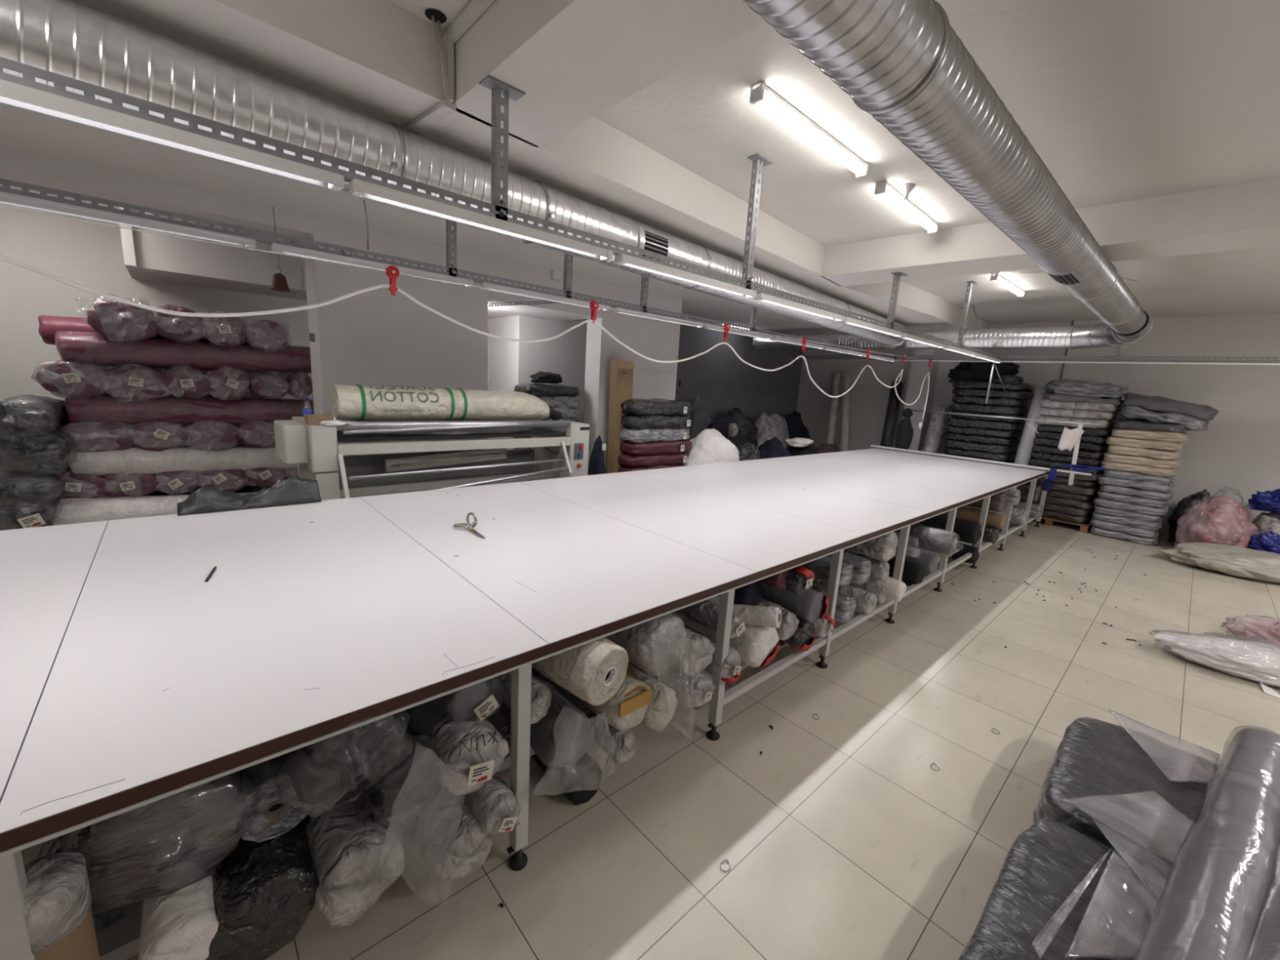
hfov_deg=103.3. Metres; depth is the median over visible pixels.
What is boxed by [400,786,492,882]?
roll
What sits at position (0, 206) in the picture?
wire
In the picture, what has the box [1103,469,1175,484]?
bale
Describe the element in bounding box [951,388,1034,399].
bale
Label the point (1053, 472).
rail
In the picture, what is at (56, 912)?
roll
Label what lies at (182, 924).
roll
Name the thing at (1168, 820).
plastic sheet
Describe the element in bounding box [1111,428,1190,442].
bale
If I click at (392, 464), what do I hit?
roll
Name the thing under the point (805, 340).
trolley
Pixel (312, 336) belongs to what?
wall switch
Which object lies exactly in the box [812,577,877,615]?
roll
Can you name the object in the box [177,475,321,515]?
roll
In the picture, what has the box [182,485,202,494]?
roll
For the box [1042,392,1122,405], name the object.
bale
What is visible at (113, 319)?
roll
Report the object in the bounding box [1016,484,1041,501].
roll
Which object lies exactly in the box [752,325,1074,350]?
ventilation duct
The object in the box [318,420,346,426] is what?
paper scrap
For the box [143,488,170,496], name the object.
roll
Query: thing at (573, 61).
beam
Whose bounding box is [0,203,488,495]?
wall
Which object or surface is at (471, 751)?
roll
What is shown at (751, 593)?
roll
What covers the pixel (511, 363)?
wall
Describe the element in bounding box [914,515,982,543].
roll
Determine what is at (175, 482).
roll
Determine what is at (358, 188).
lamp
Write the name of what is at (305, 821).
roll
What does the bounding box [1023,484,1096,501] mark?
bale
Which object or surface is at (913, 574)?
roll
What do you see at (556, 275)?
junction box
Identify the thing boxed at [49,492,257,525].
roll
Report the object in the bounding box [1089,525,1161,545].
bale
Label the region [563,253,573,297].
hanger
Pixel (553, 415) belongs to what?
cloth
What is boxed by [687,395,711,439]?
sack
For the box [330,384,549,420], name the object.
roll
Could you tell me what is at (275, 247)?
lamp
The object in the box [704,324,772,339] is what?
lamp
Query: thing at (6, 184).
rail
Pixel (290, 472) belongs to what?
roll
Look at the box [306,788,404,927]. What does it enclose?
roll
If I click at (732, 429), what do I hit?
scrap
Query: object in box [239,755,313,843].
roll
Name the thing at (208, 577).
pencil
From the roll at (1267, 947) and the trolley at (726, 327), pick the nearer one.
the roll at (1267, 947)
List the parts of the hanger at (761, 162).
ceiling plate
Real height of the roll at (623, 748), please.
0.140 m
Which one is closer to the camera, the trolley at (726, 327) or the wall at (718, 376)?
the trolley at (726, 327)
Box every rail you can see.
[0,57,999,359]
[0,177,893,359]
[790,355,1279,364]
[870,444,1091,491]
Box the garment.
[895,408,913,449]
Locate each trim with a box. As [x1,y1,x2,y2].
[117,206,141,279]
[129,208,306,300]
[488,255,603,321]
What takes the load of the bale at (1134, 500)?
on the bale at (1150, 510)
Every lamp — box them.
[0,79,344,191]
[0,191,255,248]
[271,242,473,286]
[349,178,613,261]
[480,282,610,311]
[613,306,703,327]
[614,253,756,297]
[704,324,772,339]
[749,81,869,178]
[754,293,844,321]
[771,337,824,348]
[821,346,863,355]
[840,316,902,337]
[862,353,895,361]
[874,180,938,233]
[898,333,945,347]
[941,345,977,356]
[974,353,1001,363]
[990,273,1025,297]
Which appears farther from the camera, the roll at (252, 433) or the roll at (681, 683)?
the roll at (252, 433)
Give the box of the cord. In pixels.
[363,200,368,249]
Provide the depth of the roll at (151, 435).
4.33 m
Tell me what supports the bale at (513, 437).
on the bale at (519, 447)
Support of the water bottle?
on the machine
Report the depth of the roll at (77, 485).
4.09 m
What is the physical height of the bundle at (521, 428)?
0.109 m
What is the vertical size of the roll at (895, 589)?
0.170 m
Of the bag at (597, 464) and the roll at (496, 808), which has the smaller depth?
the roll at (496, 808)
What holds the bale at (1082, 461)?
on the bale at (1033, 462)
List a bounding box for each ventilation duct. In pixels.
[0,0,909,347]
[742,0,1152,349]
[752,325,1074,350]
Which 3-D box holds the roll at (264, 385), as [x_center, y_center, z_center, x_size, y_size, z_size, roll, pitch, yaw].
[-3.865,-0.983,5.178,0.359,0.261,1.212,-6,15,-42]
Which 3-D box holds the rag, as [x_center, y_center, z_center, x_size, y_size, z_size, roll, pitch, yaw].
[6.644,-0.625,7.802,0.030,0.373,0.270,-6,15,-42]
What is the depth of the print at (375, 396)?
4.45 m
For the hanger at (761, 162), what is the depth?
3.45 m
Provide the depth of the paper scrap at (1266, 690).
3.66 m
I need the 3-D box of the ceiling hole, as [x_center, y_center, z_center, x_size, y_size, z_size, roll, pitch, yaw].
[-0.888,-2.019,2.202,0.090,0.002,0.090,-6,15,-42]
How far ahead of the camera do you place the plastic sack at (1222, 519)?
6.87 m
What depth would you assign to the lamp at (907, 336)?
5.71 m
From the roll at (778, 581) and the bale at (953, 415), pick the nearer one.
the roll at (778, 581)
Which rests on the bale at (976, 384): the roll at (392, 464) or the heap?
the heap
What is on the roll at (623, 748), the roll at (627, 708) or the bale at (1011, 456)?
the roll at (627, 708)
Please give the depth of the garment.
9.50 m
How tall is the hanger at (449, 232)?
0.550 m
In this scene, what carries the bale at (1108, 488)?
on the bale at (1134, 500)
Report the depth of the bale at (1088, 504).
8.19 m
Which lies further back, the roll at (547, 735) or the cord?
the cord
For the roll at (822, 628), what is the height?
0.158 m
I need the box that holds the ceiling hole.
[424,8,446,22]
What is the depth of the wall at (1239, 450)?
7.91 m
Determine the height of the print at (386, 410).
0.028 m
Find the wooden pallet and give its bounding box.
[1041,515,1092,533]
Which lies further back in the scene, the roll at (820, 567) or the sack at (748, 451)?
the sack at (748, 451)
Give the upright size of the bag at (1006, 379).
0.183 m
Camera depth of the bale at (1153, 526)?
7.65 m
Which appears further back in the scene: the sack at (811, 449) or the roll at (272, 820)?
the sack at (811, 449)
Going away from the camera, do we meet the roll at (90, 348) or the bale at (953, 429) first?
the roll at (90, 348)
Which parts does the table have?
leg, tabletop panel, tabletop panel, leg, tabletop panel, tabletop panel, leg, tabletop panel, leg, tabletop panel, tabletop panel, leg, tabletop panel, leg, tabletop panel, leg, leg, leg, leg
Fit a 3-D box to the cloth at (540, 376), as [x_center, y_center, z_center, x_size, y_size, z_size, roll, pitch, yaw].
[-1.227,-1.343,6.630,0.462,0.152,0.404,-6,15,-42]
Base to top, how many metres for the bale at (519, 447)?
0.329 m
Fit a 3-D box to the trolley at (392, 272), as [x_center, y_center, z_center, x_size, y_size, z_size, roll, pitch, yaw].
[-1.396,-1.125,2.857,0.068,0.158,0.040,-6,15,-42]
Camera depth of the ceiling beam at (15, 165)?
3.68 m
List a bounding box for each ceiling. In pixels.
[0,0,1279,334]
[389,0,1279,324]
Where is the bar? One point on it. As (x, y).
(538, 301)
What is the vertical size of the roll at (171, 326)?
0.343 m
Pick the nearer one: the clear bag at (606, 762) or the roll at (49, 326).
the clear bag at (606, 762)
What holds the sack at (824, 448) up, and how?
on the floor
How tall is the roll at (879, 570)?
0.177 m
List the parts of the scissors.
handle, handle, blade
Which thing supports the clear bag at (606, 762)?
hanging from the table
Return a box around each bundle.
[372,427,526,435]
[1148,630,1279,688]
[1220,614,1279,647]
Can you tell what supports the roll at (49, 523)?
on the roll
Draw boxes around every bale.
[512,436,531,438]
[513,382,579,396]
[513,447,531,449]
[535,395,579,408]
[549,407,578,417]
[560,417,578,422]
[617,452,688,467]
[617,463,684,472]
[618,427,689,443]
[620,398,691,416]
[620,439,692,455]
[621,413,691,429]
[941,439,1017,453]
[942,431,1020,446]
[942,447,1016,462]
[943,424,1022,437]
[944,453,1014,463]
[946,417,1024,431]
[948,402,1027,414]
[949,410,1027,423]
[951,380,1035,391]
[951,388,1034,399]
[951,395,1028,407]
[1019,499,1093,516]
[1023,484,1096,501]
[1025,480,1100,495]
[1028,457,1103,473]
[1030,451,1103,466]
[1031,444,1107,458]
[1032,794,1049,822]
[1033,437,1108,451]
[1035,415,1114,429]
[1035,431,1109,444]
[1036,466,1103,480]
[1036,475,1099,487]
[1037,424,1113,436]
[1037,494,1095,509]
[1040,399,1122,412]
[1040,407,1118,420]
[1041,509,1093,523]
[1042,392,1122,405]
[1044,378,1128,399]
[1088,516,1159,537]
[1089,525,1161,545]
[1092,511,1165,530]
[1093,495,1169,515]
[1093,504,1163,521]
[1097,474,1174,492]
[1097,489,1168,507]
[1098,484,1173,500]
[1100,459,1178,477]
[1103,451,1182,468]
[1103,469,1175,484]
[1106,435,1186,450]
[1106,444,1182,459]
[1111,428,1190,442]
[1113,419,1188,433]
[1117,404,1210,431]
[1122,392,1219,419]
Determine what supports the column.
attached to the wall at (1239, 450)
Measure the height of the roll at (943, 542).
0.253 m
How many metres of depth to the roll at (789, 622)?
3.18 m
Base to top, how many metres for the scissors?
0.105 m
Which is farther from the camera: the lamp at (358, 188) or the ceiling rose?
the ceiling rose
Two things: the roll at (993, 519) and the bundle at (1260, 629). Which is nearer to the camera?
the bundle at (1260, 629)
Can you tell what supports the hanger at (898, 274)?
hanging from the ceiling at (380, 60)
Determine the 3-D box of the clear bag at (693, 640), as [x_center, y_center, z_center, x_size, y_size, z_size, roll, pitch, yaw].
[0.136,0.927,2.248,0.329,0.646,0.134,-6,15,-42]
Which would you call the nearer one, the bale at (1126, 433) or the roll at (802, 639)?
the roll at (802, 639)
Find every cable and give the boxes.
[0,254,928,428]
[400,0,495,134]
[505,446,559,455]
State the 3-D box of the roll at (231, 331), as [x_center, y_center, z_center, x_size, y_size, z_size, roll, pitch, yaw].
[-4.018,-1.428,4.853,0.384,0.332,1.210,-6,15,-42]
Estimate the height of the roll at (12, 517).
0.278 m
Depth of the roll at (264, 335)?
4.67 m
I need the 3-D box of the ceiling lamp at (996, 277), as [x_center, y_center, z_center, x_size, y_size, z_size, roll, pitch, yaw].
[4.637,-2.443,6.365,1.250,0.077,0.072,-6,14,-41]
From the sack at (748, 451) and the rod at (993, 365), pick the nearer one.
the rod at (993, 365)
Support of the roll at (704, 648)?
on the roll at (681, 683)
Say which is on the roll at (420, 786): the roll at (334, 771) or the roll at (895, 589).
the roll at (334, 771)
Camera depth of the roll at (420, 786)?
1.68 m
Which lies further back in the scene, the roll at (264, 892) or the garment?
the garment
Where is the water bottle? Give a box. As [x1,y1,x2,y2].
[302,397,312,416]
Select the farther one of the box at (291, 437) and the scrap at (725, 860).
the box at (291, 437)
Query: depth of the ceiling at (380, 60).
3.43 m
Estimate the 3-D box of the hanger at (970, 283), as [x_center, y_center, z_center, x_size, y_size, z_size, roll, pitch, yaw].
[4.220,-2.115,6.547,0.180,0.840,0.090,-6,15,-42]
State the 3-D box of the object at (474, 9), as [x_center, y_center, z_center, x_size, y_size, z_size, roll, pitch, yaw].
[-0.025,-1.644,1.365,0.125,0.314,3.603,-6,15,-42]
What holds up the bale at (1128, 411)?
on the bale at (1135, 424)
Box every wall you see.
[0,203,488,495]
[488,315,586,449]
[582,281,682,475]
[675,324,803,422]
[795,313,1279,536]
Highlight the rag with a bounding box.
[1057,426,1084,451]
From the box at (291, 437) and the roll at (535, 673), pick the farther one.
the box at (291, 437)
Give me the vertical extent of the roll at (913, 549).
0.239 m
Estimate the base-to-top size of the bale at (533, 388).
0.165 m
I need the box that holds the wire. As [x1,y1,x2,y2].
[0,206,939,363]
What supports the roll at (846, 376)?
on the floor
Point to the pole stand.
(1074, 467)
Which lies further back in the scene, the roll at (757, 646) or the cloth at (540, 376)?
the cloth at (540, 376)
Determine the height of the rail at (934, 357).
0.102 m
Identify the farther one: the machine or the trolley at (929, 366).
the trolley at (929, 366)
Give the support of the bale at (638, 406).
on the bale at (629, 420)
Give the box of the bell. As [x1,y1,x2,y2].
[270,206,302,293]
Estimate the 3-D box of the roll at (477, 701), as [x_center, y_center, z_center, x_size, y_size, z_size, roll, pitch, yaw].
[-0.941,0.737,2.246,0.260,0.244,1.166,-6,15,-42]
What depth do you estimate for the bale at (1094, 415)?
8.03 m
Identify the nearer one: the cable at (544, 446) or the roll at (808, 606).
the roll at (808, 606)
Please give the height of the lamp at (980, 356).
0.043 m
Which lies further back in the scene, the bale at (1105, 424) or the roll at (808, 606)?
the bale at (1105, 424)
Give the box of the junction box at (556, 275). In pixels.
[551,270,561,280]
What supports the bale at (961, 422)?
on the bale at (953, 429)
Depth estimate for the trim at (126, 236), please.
4.23 m
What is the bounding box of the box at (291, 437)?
[273,420,309,464]
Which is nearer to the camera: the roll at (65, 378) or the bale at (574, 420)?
the roll at (65, 378)
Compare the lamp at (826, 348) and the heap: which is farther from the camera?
the heap
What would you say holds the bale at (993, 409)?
on the bale at (953, 415)
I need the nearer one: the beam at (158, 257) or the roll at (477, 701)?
the roll at (477, 701)
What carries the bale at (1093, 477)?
on the bale at (1061, 480)
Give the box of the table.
[0,448,1049,959]
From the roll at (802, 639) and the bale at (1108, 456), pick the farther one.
the bale at (1108, 456)
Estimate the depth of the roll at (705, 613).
2.85 m
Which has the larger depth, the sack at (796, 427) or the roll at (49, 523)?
the sack at (796, 427)
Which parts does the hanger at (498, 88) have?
ceiling plate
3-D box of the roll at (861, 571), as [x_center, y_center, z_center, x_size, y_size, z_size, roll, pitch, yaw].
[1.304,0.591,4.208,0.221,0.210,1.212,-6,15,-42]
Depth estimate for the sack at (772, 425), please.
11.10 m
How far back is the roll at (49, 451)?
3.68 m
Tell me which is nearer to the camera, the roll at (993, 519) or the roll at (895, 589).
the roll at (895, 589)
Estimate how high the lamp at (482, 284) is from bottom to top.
0.043 m
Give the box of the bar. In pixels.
[488,300,561,306]
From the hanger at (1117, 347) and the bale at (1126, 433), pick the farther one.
the bale at (1126, 433)
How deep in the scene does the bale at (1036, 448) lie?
8.14 m
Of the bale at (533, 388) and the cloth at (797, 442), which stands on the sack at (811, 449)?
the cloth at (797, 442)
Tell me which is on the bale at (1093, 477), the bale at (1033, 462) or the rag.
the bale at (1033, 462)
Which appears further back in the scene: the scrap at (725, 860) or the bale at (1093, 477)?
the bale at (1093, 477)
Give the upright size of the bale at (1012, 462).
0.174 m
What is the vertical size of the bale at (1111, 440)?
0.170 m
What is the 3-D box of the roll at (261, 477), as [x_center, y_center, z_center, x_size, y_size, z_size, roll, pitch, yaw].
[-3.959,-0.148,5.295,0.417,0.282,1.212,-6,15,-42]
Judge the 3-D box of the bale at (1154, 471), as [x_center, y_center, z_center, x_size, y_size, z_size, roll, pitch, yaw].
[7.728,-0.200,7.835,0.931,0.172,0.834,-6,14,-40]
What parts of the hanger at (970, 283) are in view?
ceiling plate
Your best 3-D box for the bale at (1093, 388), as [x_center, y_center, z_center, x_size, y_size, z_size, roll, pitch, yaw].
[7.215,-1.466,8.202,1.038,0.330,0.985,13,14,40]
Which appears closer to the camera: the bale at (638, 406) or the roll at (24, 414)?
the roll at (24, 414)
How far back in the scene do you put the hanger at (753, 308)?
6.19 m
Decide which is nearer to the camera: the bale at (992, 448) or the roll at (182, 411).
the roll at (182, 411)
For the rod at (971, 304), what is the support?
hanging from the ceiling at (1120, 100)
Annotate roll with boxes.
[0,394,66,436]
[0,423,79,477]
[0,468,66,506]
[0,495,62,530]
[21,851,100,959]
[31,359,111,399]
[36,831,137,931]
[37,315,204,345]
[40,521,52,526]
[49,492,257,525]
[54,330,311,373]
[54,462,108,498]
[60,421,133,452]
[61,768,257,915]
[62,407,69,425]
[63,330,206,340]
[64,394,314,426]
[66,444,297,475]
[85,293,159,343]
[102,472,159,497]
[103,363,172,402]
[130,420,187,451]
[137,875,217,959]
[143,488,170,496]
[153,304,204,344]
[154,471,200,495]
[161,364,212,399]
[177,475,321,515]
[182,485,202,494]
[183,420,240,451]
[198,469,248,492]
[201,310,249,346]
[203,365,251,400]
[204,821,319,959]
[231,481,260,493]
[236,421,275,448]
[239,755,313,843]
[244,320,292,354]
[244,371,290,399]
[244,467,286,487]
[268,710,413,817]
[276,370,312,399]
[285,468,298,479]
[301,813,311,835]
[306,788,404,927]
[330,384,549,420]
[362,713,446,823]
[384,448,506,471]
[396,693,450,735]
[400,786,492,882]
[429,715,511,795]
[446,675,506,721]
[460,772,520,835]
[497,671,551,724]
[499,673,595,768]
[530,752,602,804]
[531,637,628,705]
[531,667,553,682]
[551,683,635,764]
[552,667,652,730]
[604,613,689,676]
[626,662,676,731]
[627,661,715,707]
[671,602,781,627]
[671,626,715,675]
[675,599,745,638]
[680,595,780,666]
[684,623,742,683]
[718,581,761,605]
[733,598,799,639]
[758,569,788,590]
[760,582,828,623]
[778,617,815,651]
[785,564,814,594]
[801,555,853,586]
[808,583,856,623]
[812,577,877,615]
[813,613,835,637]
[825,372,840,444]
[827,551,871,584]
[840,372,850,451]
[844,531,898,561]
[844,550,889,581]
[848,579,887,603]
[868,577,906,601]
[880,381,902,447]
[887,557,924,586]
[893,531,922,557]
[893,551,937,573]
[894,524,961,558]
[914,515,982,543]
[920,405,950,453]
[938,506,1005,528]
[940,515,999,543]
[948,542,979,563]
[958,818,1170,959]
[962,505,1029,525]
[964,491,1007,511]
[1003,488,1020,505]
[1004,501,1043,517]
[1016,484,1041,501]
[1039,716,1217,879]
[1133,725,1279,959]
[1157,542,1279,582]
[1251,853,1279,959]
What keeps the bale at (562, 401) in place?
on the bale at (569, 412)
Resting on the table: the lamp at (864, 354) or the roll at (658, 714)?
the roll at (658, 714)
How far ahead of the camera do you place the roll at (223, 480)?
4.68 m
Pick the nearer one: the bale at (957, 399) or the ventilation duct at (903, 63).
the ventilation duct at (903, 63)
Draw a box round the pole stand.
[903,408,1106,484]
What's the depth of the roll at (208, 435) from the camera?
4.57 m
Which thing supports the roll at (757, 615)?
on the roll at (757, 646)
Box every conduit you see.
[1019,271,1136,282]
[1059,320,1074,379]
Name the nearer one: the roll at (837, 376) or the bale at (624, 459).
the bale at (624, 459)
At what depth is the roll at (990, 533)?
6.29 m
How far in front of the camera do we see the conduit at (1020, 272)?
5.80 m
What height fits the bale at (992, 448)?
0.183 m
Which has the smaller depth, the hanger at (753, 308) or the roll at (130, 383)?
the roll at (130, 383)
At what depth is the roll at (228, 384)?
4.58 m
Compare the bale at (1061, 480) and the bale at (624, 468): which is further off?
the bale at (1061, 480)
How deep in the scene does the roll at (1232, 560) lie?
6.33 m
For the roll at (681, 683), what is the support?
on the table
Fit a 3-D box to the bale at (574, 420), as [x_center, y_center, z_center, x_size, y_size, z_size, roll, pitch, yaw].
[-1.255,-0.770,6.846,0.828,0.236,0.584,-6,15,-42]
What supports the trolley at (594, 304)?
hanging from the wire
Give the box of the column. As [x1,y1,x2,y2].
[902,348,942,451]
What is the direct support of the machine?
on the floor
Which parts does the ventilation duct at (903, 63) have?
grille frame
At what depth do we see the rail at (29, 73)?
1.87 m
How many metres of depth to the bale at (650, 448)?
6.80 m
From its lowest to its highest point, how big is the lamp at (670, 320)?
0.043 m
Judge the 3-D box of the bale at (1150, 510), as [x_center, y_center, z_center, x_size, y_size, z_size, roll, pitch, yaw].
[7.698,0.369,7.941,0.998,0.158,0.848,-7,15,-43]
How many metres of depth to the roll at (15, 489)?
3.69 m
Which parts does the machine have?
swing arm, rod, guide rod, guide rod, swing arm, control panel, name plate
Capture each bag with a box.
[540,718,611,780]
[588,435,606,475]
[660,640,695,739]
[988,374,1023,384]
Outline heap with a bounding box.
[946,360,1019,382]
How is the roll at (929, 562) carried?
on the roll at (913, 574)
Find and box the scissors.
[453,512,484,538]
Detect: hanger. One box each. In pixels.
[445,219,457,276]
[478,75,525,221]
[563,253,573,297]
[639,275,648,311]
[742,153,773,289]
[749,306,757,333]
[886,271,906,328]
[957,280,977,348]
[1112,296,1136,360]
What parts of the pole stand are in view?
cross rod, post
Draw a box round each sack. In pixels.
[682,428,739,466]
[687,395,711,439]
[707,415,745,448]
[726,407,758,447]
[737,442,759,461]
[754,412,789,448]
[758,436,791,458]
[784,410,809,450]
[788,444,818,456]
[817,443,839,453]
[1167,488,1210,543]
[1173,487,1258,547]
[1247,511,1279,548]
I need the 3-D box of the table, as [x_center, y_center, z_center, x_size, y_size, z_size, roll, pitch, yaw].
[1.304,0.557,5.187,12.140,0.941,2.765,-6,15,-42]
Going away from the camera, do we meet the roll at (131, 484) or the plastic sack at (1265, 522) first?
the roll at (131, 484)
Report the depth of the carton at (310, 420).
4.02 m
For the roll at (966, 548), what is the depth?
5.85 m
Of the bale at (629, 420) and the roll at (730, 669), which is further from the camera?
the bale at (629, 420)
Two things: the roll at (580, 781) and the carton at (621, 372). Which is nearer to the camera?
the roll at (580, 781)
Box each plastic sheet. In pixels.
[1035,853,1107,958]
[1060,790,1196,865]
[1065,848,1169,959]
[1093,818,1177,901]
[1109,710,1220,782]
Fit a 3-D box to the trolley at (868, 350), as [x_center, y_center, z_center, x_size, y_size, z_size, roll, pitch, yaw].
[3.091,-1.699,6.855,0.068,0.158,0.040,-6,15,-42]
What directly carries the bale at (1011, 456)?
on the bale at (1012, 462)
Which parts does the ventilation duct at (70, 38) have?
grille frame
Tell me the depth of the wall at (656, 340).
6.89 m
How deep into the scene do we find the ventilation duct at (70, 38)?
2.15 m
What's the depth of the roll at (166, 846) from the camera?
1.33 m
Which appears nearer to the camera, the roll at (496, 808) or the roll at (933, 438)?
the roll at (496, 808)
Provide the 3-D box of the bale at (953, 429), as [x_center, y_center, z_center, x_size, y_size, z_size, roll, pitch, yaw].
[6.313,-0.901,9.326,0.953,0.187,1.116,-6,15,-41]
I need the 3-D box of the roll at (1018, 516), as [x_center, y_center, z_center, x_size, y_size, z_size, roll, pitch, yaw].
[5.108,0.443,7.550,0.267,0.245,1.103,-6,15,-42]
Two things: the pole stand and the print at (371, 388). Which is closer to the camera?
the print at (371, 388)
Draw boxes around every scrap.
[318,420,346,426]
[720,859,730,871]
[727,422,737,436]
[1260,682,1279,698]
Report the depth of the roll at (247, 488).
5.24 m
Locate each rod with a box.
[971,304,1004,390]
[985,361,994,403]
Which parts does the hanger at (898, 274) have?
ceiling plate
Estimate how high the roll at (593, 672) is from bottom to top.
0.283 m
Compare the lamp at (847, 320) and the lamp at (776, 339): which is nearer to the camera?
the lamp at (847, 320)
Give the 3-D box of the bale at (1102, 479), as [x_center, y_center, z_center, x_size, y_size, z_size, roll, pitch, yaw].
[7.718,0.028,7.885,1.002,0.151,0.850,-6,15,-42]
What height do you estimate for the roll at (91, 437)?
0.326 m
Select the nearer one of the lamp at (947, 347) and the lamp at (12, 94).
the lamp at (12, 94)
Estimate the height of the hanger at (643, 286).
0.550 m
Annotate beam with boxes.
[0,145,313,239]
[452,0,764,147]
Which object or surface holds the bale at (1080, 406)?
on the bale at (1094, 415)
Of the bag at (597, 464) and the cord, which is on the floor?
the bag at (597, 464)
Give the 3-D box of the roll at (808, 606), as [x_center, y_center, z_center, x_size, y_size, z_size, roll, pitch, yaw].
[0.824,0.758,3.732,0.246,0.224,1.121,-6,15,-42]
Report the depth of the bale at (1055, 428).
7.99 m
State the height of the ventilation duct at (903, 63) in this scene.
0.706 m
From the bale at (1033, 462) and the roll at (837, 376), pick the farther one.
the roll at (837, 376)
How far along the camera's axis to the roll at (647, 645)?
2.31 m
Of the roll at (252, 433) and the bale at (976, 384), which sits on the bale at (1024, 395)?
the bale at (976, 384)
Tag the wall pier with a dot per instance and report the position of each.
(375, 337)
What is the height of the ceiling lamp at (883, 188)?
0.077 m
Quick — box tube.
[1013,386,1048,465]
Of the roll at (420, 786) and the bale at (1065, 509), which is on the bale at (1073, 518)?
the bale at (1065, 509)
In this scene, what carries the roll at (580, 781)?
on the floor
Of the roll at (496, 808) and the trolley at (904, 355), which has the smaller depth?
the roll at (496, 808)
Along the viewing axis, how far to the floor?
2.53 m
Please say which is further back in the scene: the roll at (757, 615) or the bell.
the bell
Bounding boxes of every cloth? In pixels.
[528,371,562,383]
[542,408,563,420]
[782,437,813,447]
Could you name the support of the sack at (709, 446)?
on the floor
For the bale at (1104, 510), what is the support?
on the bale at (1153, 526)
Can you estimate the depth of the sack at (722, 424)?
9.20 m
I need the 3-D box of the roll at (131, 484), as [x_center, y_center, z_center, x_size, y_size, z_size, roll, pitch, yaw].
[-4.682,-0.057,4.654,0.440,0.284,1.214,-6,15,-42]
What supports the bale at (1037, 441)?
on the bale at (1036, 448)
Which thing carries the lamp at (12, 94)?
attached to the rail at (29, 73)
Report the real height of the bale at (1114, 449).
0.165 m
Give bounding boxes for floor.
[21,516,1279,959]
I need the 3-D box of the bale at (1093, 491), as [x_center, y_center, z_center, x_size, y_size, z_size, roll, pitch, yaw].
[7.142,0.081,8.550,0.906,0.160,0.948,-6,15,-42]
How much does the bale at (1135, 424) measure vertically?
0.170 m
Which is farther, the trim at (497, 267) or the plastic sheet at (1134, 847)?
the trim at (497, 267)
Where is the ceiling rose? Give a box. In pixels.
[900,183,915,198]
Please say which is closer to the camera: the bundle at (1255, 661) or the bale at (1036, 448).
the bundle at (1255, 661)
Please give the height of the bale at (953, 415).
0.180 m
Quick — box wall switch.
[309,333,315,342]
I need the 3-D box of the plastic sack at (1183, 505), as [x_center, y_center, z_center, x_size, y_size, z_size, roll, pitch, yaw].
[8.419,0.563,7.649,0.563,0.883,0.542,-1,12,-24]
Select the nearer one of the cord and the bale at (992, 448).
the cord
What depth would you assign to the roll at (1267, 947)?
1.44 m
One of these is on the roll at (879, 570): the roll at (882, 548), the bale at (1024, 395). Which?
the roll at (882, 548)
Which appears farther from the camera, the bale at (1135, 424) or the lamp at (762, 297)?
the bale at (1135, 424)
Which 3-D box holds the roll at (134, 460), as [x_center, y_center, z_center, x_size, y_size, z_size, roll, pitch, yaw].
[-3.912,-0.189,4.713,1.895,0.320,0.283,-6,15,-41]
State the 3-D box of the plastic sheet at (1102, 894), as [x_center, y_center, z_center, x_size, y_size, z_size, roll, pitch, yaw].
[1.571,1.417,1.633,0.646,0.012,0.174,-5,14,-37]
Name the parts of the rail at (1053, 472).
rail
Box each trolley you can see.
[385,265,399,295]
[589,300,598,323]
[723,324,729,341]
[801,337,807,351]
[866,348,871,360]
[901,354,905,365]
[928,359,931,368]
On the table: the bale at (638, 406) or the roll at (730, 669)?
the roll at (730, 669)
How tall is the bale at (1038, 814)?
0.182 m
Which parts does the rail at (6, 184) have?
round knob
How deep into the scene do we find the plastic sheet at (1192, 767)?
2.30 m
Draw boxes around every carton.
[304,414,333,425]
[606,360,634,473]
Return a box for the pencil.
[204,565,216,582]
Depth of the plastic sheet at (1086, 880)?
1.77 m
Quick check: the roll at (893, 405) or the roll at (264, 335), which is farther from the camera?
the roll at (893, 405)
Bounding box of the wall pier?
[303,216,488,457]
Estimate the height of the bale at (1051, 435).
0.156 m
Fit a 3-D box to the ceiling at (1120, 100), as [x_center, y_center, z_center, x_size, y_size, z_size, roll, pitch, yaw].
[1.398,-2.311,4.170,16.000,0.100,13.600,-6,15,-42]
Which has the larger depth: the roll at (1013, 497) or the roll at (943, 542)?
the roll at (1013, 497)
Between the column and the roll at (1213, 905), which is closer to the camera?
the roll at (1213, 905)
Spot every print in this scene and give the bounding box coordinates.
[368,384,435,390]
[369,390,439,402]
[385,408,420,412]
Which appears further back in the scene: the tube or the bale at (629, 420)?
the tube
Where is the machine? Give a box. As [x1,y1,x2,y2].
[273,416,589,500]
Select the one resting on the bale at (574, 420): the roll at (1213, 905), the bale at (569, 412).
the bale at (569, 412)

